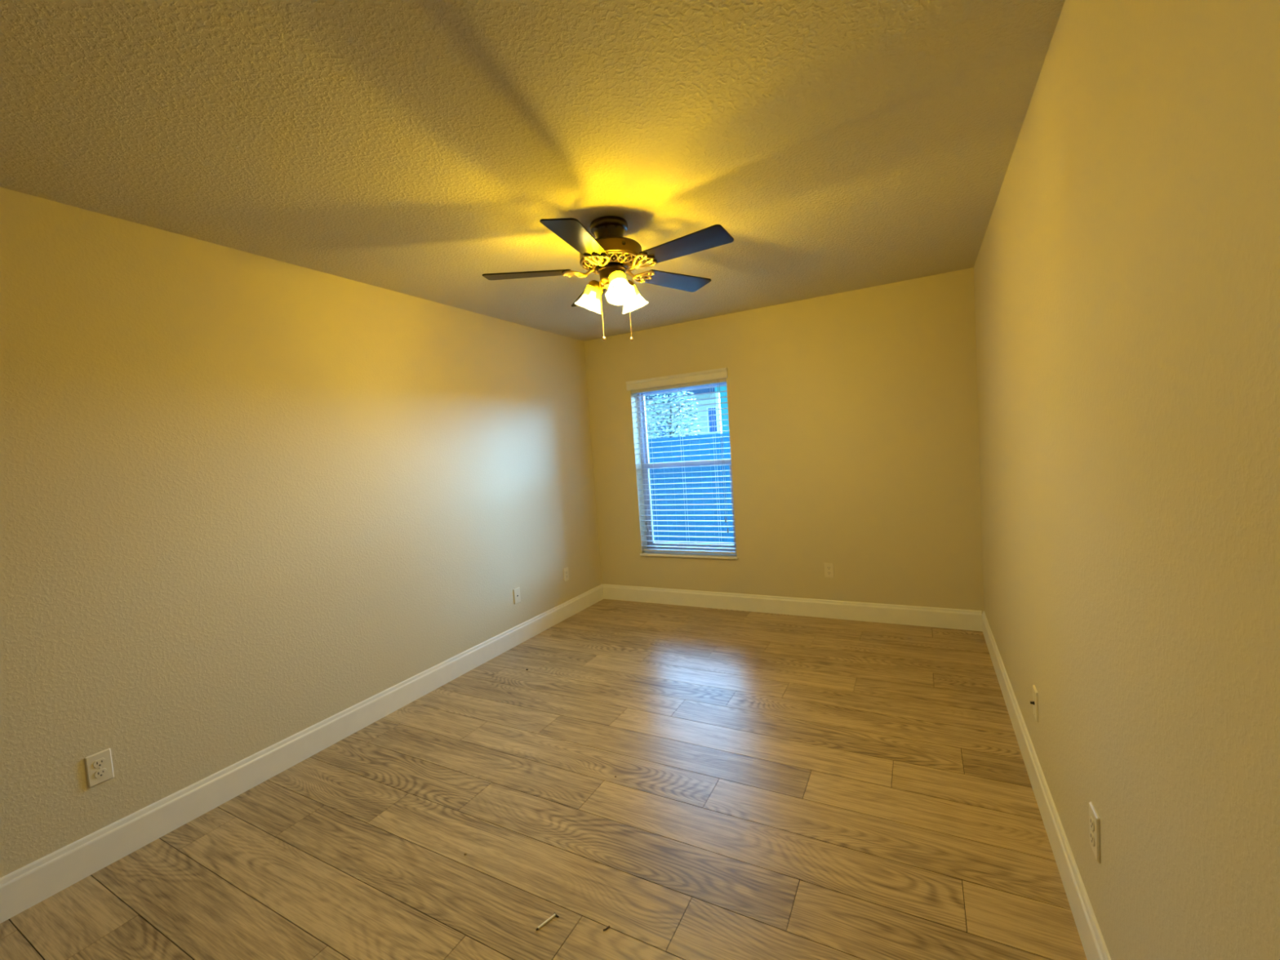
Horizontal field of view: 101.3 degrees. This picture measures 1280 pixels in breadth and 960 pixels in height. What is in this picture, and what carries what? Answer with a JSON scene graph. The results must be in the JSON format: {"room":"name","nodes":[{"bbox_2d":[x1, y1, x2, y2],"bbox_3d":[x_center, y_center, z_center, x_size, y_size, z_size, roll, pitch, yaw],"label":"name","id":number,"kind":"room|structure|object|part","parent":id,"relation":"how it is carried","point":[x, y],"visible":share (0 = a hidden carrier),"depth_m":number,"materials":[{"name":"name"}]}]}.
{"room":"empty bedroom","nodes":[
{"label":"empty bedroom","id":0,"kind":"room"},
{"bbox_2d":[0,186,602,877],"bbox_3d":[-1.732,0.173,2.740,0.200,2.500,5.580,-2,4,28],"label":"wall","id":1,"kind":"structure","parent":0,"point":[247,500],"depth_m":2.34,"materials":[{"name":"beige paint"}]},
{"bbox_2d":[84,748,114,787],"bbox_3d":[-2.002,1.067,1.947,0.009,0.115,0.070,-2,4,28],"label":"wall outlet","id":2,"kind":"object","parent":1,"relation":"attached to","point":[99,766],"visible":1,"depth_m":1.94,"materials":[{"name":"beige plastic"}]},
{"bbox_2d":[93,758,105,768],"bbox_3d":[-2.001,1.048,1.944,0.003,0.028,0.034,-2,4,28],"label":"receptacle","id":3,"kind":"object","parent":2,"relation":"attached to","point":[97,762],"depth_m":1.94,"materials":[{"name":"beige plastic"}]},
{"bbox_2d":[94,768,106,777],"bbox_3d":[-1.999,1.087,1.947,0.003,0.028,0.034,-2,4,28],"label":"receptacle","id":4,"kind":"object","parent":2,"relation":"attached to","point":[99,772],"depth_m":1.95,"materials":[{"name":"beige plastic"}]},
{"bbox_2d":[0,583,604,923],"bbox_3d":[-1.560,1.285,2.755,0.015,0.140,5.180,-2,4,28],"label":"baseboard","id":5,"kind":"structure","parent":1,"relation":"attached to","point":[21,889],"depth_m":2.30,"materials":[{"name":"white paint"}]},
{"bbox_2d":[513,586,520,604],"bbox_3d":[-0.928,0.876,3.974,0.010,0.115,0.070,-2,4,28],"label":"cable plate","id":6,"kind":"object","parent":1,"relation":"attached to","point":[517,597],"visible":1,"depth_m":3.97,"materials":[{"name":"beige plastic"}]},
{"bbox_2d":[563,566,568,582],"bbox_3d":[-0.635,0.813,4.528,0.010,0.115,0.070,-2,4,28],"label":"wall outlet","id":7,"kind":"object","parent":1,"relation":"attached to","point":[566,574],"visible":1,"depth_m":4.52,"materials":[{"name":"beige plastic"}]},
{"bbox_2d":[0,0,1065,341],"bbox_3d":[-0.380,-1.226,1.889,3.478,0.200,5.580,-2,4,28],"label":"ceiling","id":8,"kind":"structure","parent":0,"point":[420,148],"depth_m":1.67,"materials":[{"name":"beige paint"}]},
{"bbox_2d":[482,215,733,342],"bbox_3d":[-0.110,-0.906,2.391,1.116,0.534,1.129,-2,4,28],"label":"ceiling fan","id":9,"kind":"object","parent":8,"relation":"hanging from","point":[611,255],"visible":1,"depth_m":2.32,"materials":[{"name":"black wood"}]},
{"bbox_3d":[-0.510,-0.940,2.404,0.395,0.006,0.148,-4,12,-1],"label":"blade","id":10,"kind":"part","parent":9,"relation":"part of","materials":[{"name":"brown wood"}]},
{"bbox_3d":[-0.238,-0.938,2.046,0.148,0.006,0.395,6,6,16],"label":"blade","id":11,"kind":"part","parent":9,"relation":"part of","materials":[{"name":"brown wood"}]},
{"bbox_3d":[-0.255,-0.980,2.772,0.148,0.006,0.395,-15,7,-18],"label":"blade","id":12,"kind":"part","parent":9,"relation":"part of","materials":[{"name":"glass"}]},
{"bbox_3d":[-0.226,-0.856,2.462,0.034,0.054,0.034,26,14,19],"label":"bulb","id":13,"kind":"part","parent":9,"relation":"part of","materials":[{"name":"white glass"}]},
{"bbox_2d":[591,286,597,292],"bbox_3d":[-0.210,-0.895,2.452,0.027,0.035,0.027,26,14,19],"label":"socket","id":14,"kind":"object","parent":9,"relation":"attached to","point":[593,289],"depth_m":2.44,"materials":[{"name":"gold metal"}]},
{"bbox_3d":[-0.171,-0.785,2.417,0.013,0.268,0.004,-4,3,-2],"label":"pull chain","id":15,"kind":"part","parent":9,"relation":"part of","materials":[{"name":"gold metal"}]},
{"bbox_3d":[-0.130,-0.985,2.410,0.280,0.028,0.280,-2,4,28],"label":"scroll trim","id":16,"kind":"part","parent":9,"relation":"part of","materials":[{"name":"gold metal"}]},
{"bbox_2d":[613,272,620,281],"bbox_3d":[-0.101,-0.895,2.324,0.027,0.035,0.027,-5,-24,-14],"label":"socket","id":17,"kind":"object","parent":9,"relation":"attached to","point":[616,275],"depth_m":2.31,"materials":[{"name":"gold metal"}]},
{"bbox_3d":[-0.093,-0.856,2.307,0.034,0.054,0.034,-5,-24,-14],"label":"bulb","id":18,"kind":"part","parent":9,"relation":"part of","materials":[{"name":"white glass"}]},
{"bbox_3d":[-0.056,-0.787,2.424,0.021,0.279,0.004,-4,3,-2],"label":"pull chain","id":19,"kind":"part","parent":9,"relation":"part of","materials":[{"name":"gold metal"}]},
{"bbox_3d":[-0.043,-0.871,2.499,0.034,0.054,0.034,-1,32,44],"label":"bulb","id":20,"kind":"part","parent":9,"relation":"part of","materials":[{"name":"white glass"}]},
{"bbox_3d":[0.175,-1.002,2.642,0.395,0.006,0.148,-7,-5,-37],"label":"blade","id":21,"kind":"part","parent":9,"relation":"part of","materials":[{"name":"brown wood"}]},
{"bbox_3d":[0.185,-0.976,2.193,0.395,0.006,0.148,-2,-5,35],"label":"blade","id":22,"kind":"part","parent":9,"relation":"part of","materials":[{"name":"brown wood"}]},
{"bbox_2d":[0,599,1087,959],"bbox_3d":[-0.202,1.334,2.041,3.078,0.060,5.180,-2,4,28],"label":"floor","id":23,"kind":"structure","parent":0,"point":[784,787],"depth_m":1.97,"materials":[{"name":"brown wood"}]},
{"bbox_2d":[535,912,559,930],"bbox_3d":[-0.280,1.333,1.583,0.073,0.006,0.021,-7,5,-43],"label":"stick","id":24,"kind":"object","parent":23,"relation":"on","point":[554,914],"visible":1,"depth_m":1.58,"materials":[{"name":"beige wood"}]},
{"bbox_2d":[584,267,984,613],"bbox_3d":[0.968,-0.109,4.337,3.078,2.500,0.200,-2,4,28],"label":"wall","id":25,"kind":"structure","parent":0,"point":[853,415],"depth_m":3.96,"materials":[{"name":"beige paint"}]},
{"bbox_2d":[636,382,737,559],"bbox_3d":[0.399,-0.088,4.620,0.920,1.516,0.207,-2,4,28],"label":"window","id":26,"kind":"structure","parent":25,"relation":"in","point":[646,461],"depth_m":4.75,"materials":[{"name":"white plastic"}]},
{"bbox_2d":[625,367,736,554],"bbox_3d":[0.360,-0.132,4.564,0.939,1.543,0.090,-2,4,28],"label":"window blind","id":27,"kind":"object","parent":26,"relation":"attached to","point":[718,375],"visible":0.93,"depth_m":4.53,"materials":[{"name":"white plastic"}]},
{"bbox_3d":[0.015,-0.211,4.723,0.002,1.180,0.004,-2,4,28],"label":"tilt cord","id":28,"kind":"part","parent":27,"relation":"part of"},
{"bbox_3d":[0.030,-0.184,4.717,0.002,1.235,0.004,-2,4,28],"label":"tilt cord","id":29,"kind":"part","parent":27,"relation":"part of","materials":[{"name":"white fabric"}]},
{"bbox_3d":[0.110,-0.079,4.721,0.002,1.426,0.054,-2,4,28],"label":"ladder cord","id":30,"kind":"part","parent":27,"relation":"part of","materials":[{"name":"white fabric"}]},
{"bbox_3d":[0.326,-0.815,4.536,0.884,0.042,0.054,-2,4,28],"label":"head rail","id":31,"kind":"part","parent":27,"relation":"part of","materials":[{"name":"white plastic"}]},
{"bbox_3d":[0.379,-0.089,4.578,0.002,1.426,0.054,-2,4,28],"label":"ladder cord","id":32,"kind":"part","parent":27,"relation":"part of","materials":[{"name":"white fabric"}]},
{"bbox_3d":[0.426,0.627,4.621,0.882,0.016,0.050,-2,4,28],"label":"rail","id":33,"kind":"part","parent":27,"relation":"part of","materials":[{"name":"white plastic"}]},
{"bbox_3d":[0.643,-0.099,4.437,0.002,1.426,0.054,-2,4,28],"label":"ladder cord","id":34,"kind":"part","parent":27,"relation":"part of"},
{"bbox_3d":[0.679,-0.254,4.366,0.005,1.145,0.007,-2,4,28],"label":"lift cord","id":35,"kind":"part","parent":27,"relation":"part of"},
{"bbox_3d":[0.694,-0.209,4.362,0.005,1.235,0.007,-2,4,28],"label":"lift cord","id":36,"kind":"part","parent":27,"relation":"part of","materials":[{"name":"white fabric"}]},
{"bbox_3d":[0.410,-0.481,4.670,0.840,0.684,0.028,-2,4,28],"label":"sash","id":37,"kind":"part","parent":26,"relation":"part of","materials":[{"name":"white plastic"}]},
{"bbox_3d":[0.434,0.661,4.633,0.920,0.018,0.137,-2,4,28],"label":"sill","id":38,"kind":"part","parent":26,"relation":"part of","materials":[{"name":"white paint"}]},
{"bbox_3d":[0.446,0.226,4.686,0.840,0.785,0.029,-2,4,28],"label":"sash","id":39,"kind":"part","parent":26,"relation":"part of","materials":[{"name":"white plastic"}]},
{"bbox_2d":[603,583,982,631],"bbox_3d":[0.996,1.016,4.309,3.048,0.140,0.015,-2,4,28],"label":"baseboard","id":40,"kind":"structure","parent":25,"relation":"attached to","point":[936,617],"depth_m":4.13,"materials":[{"name":"white paint"}]},
{"bbox_2d":[823,562,834,577],"bbox_3d":[1.454,0.695,4.039,0.070,0.115,0.009,-2,4,28],"label":"wall outlet","id":41,"kind":"object","parent":25,"relation":"attached to","point":[828,567],"visible":1,"depth_m":4.04,"materials":[{"name":"beige plastic"}]},
{"bbox_2d":[973,0,1279,959],"bbox_3d":[1.159,0.064,1.198,0.200,2.500,5.580,-2,4,28],"label":"wall","id":42,"kind":"structure","parent":0,"point":[1126,267],"depth_m":0.93,"materials":[{"name":"beige paint"}]},
{"bbox_2d":[1030,684,1038,722],"bbox_3d":[1.476,0.837,1.971,0.019,0.115,0.070,-2,4,28],"label":"cable plate","id":43,"kind":"object","parent":42,"relation":"attached to","point":[1035,694],"visible":1,"depth_m":1.95,"materials":[{"name":"beige plastic"}]},
{"bbox_2d":[982,610,1111,959],"bbox_3d":[1.142,1.183,1.315,0.015,0.140,5.180,-2,4,28],"label":"baseboard","id":44,"kind":"structure","parent":42,"relation":"attached to","point":[1094,945],"depth_m":1.70,"materials":[{"name":"white paint"}]},
{"bbox_2d":[1088,801,1101,863],"bbox_3d":[1.129,0.874,1.306,0.009,0.115,0.070,-2,4,28],"label":"wall outlet","id":45,"kind":"object","parent":42,"relation":"attached to","point":[1094,819],"visible":1,"depth_m":1.29,"materials":[{"name":"beige plastic"}]},
{"bbox_2d":[1089,831,1094,846],"bbox_3d":[1.128,0.894,1.309,0.003,0.028,0.034,-2,4,28],"label":"receptacle","id":46,"kind":"object","parent":45,"relation":"attached to","point":[1091,833],"depth_m":1.31,"materials":[{"name":"beige plastic"}]},
{"bbox_2d":[1089,815,1094,831],"bbox_3d":[1.125,0.855,1.306,0.003,0.028,0.034,-2,4,28],"label":"receptacle","id":47,"kind":"object","parent":45,"relation":"attached to","point":[1091,817],"depth_m":1.30,"materials":[{"name":"beige plastic"}]},
{"label":"outside","id":48,"kind":"structure","parent":0,"visible":0},
{"bbox_3d":[1.225,0.772,14.406,22.000,0.100,17.620,-2,4,28],"label":"ground","id":49,"kind":"structure","parent":48,"visible":0},
{"bbox_2d":[644,389,701,439],"bbox_3d":[0.655,-0.578,10.832,1.364,3.096,1.086,-2,4,28],"label":"tree","id":50,"kind":"object","parent":49,"relation":"on","point":[683,404],"visible":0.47,"depth_m":10.68,"materials":[{"name":"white plant"}]},
{"bbox_2d":[644,386,722,439],"bbox_3d":[-0.158,-1.285,16.428,7.395,3.950,5.600,-2,4,28],"label":"neighbor house","id":51,"kind":"structure","parent":49,"relation":"on","point":[710,389],"depth_m":12.66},
{"bbox_3d":[0.538,-1.157,13.202,0.310,0.540,0.010,-2,4,28],"label":"pane","id":52,"kind":"part","parent":51,"relation":"part of","materials":[{"name":"glass"}]},
{"bbox_3d":[1.735,-1.434,12.541,0.210,0.585,0.010,-2,4,28],"label":"pane","id":53,"kind":"part","parent":51,"relation":"part of","materials":[{"name":"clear glass"}]},
{"bbox_3d":[1.946,-0.650,12.575,0.060,2.850,0.130,-2,4,28],"label":"corner trim","id":54,"kind":"part","parent":51,"relation":"part of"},
{"bbox_2d":[648,432,733,544],"bbox_3d":[0.284,0.260,8.109,7.498,1.795,0.140,-2,4,28],"label":"privacy fence","id":55,"kind":"object","parent":49,"relation":"on","point":[704,468],"visible":0.09,"depth_m":7.79,"materials":[{"name":"blue wood"}]},
{"bbox_3d":[0.162,-0.604,8.046,7.400,0.050,0.062,-2,4,28],"label":"rail","id":56,"kind":"part","parent":55,"relation":"part of","materials":[{"name":"wood"}]}
]}

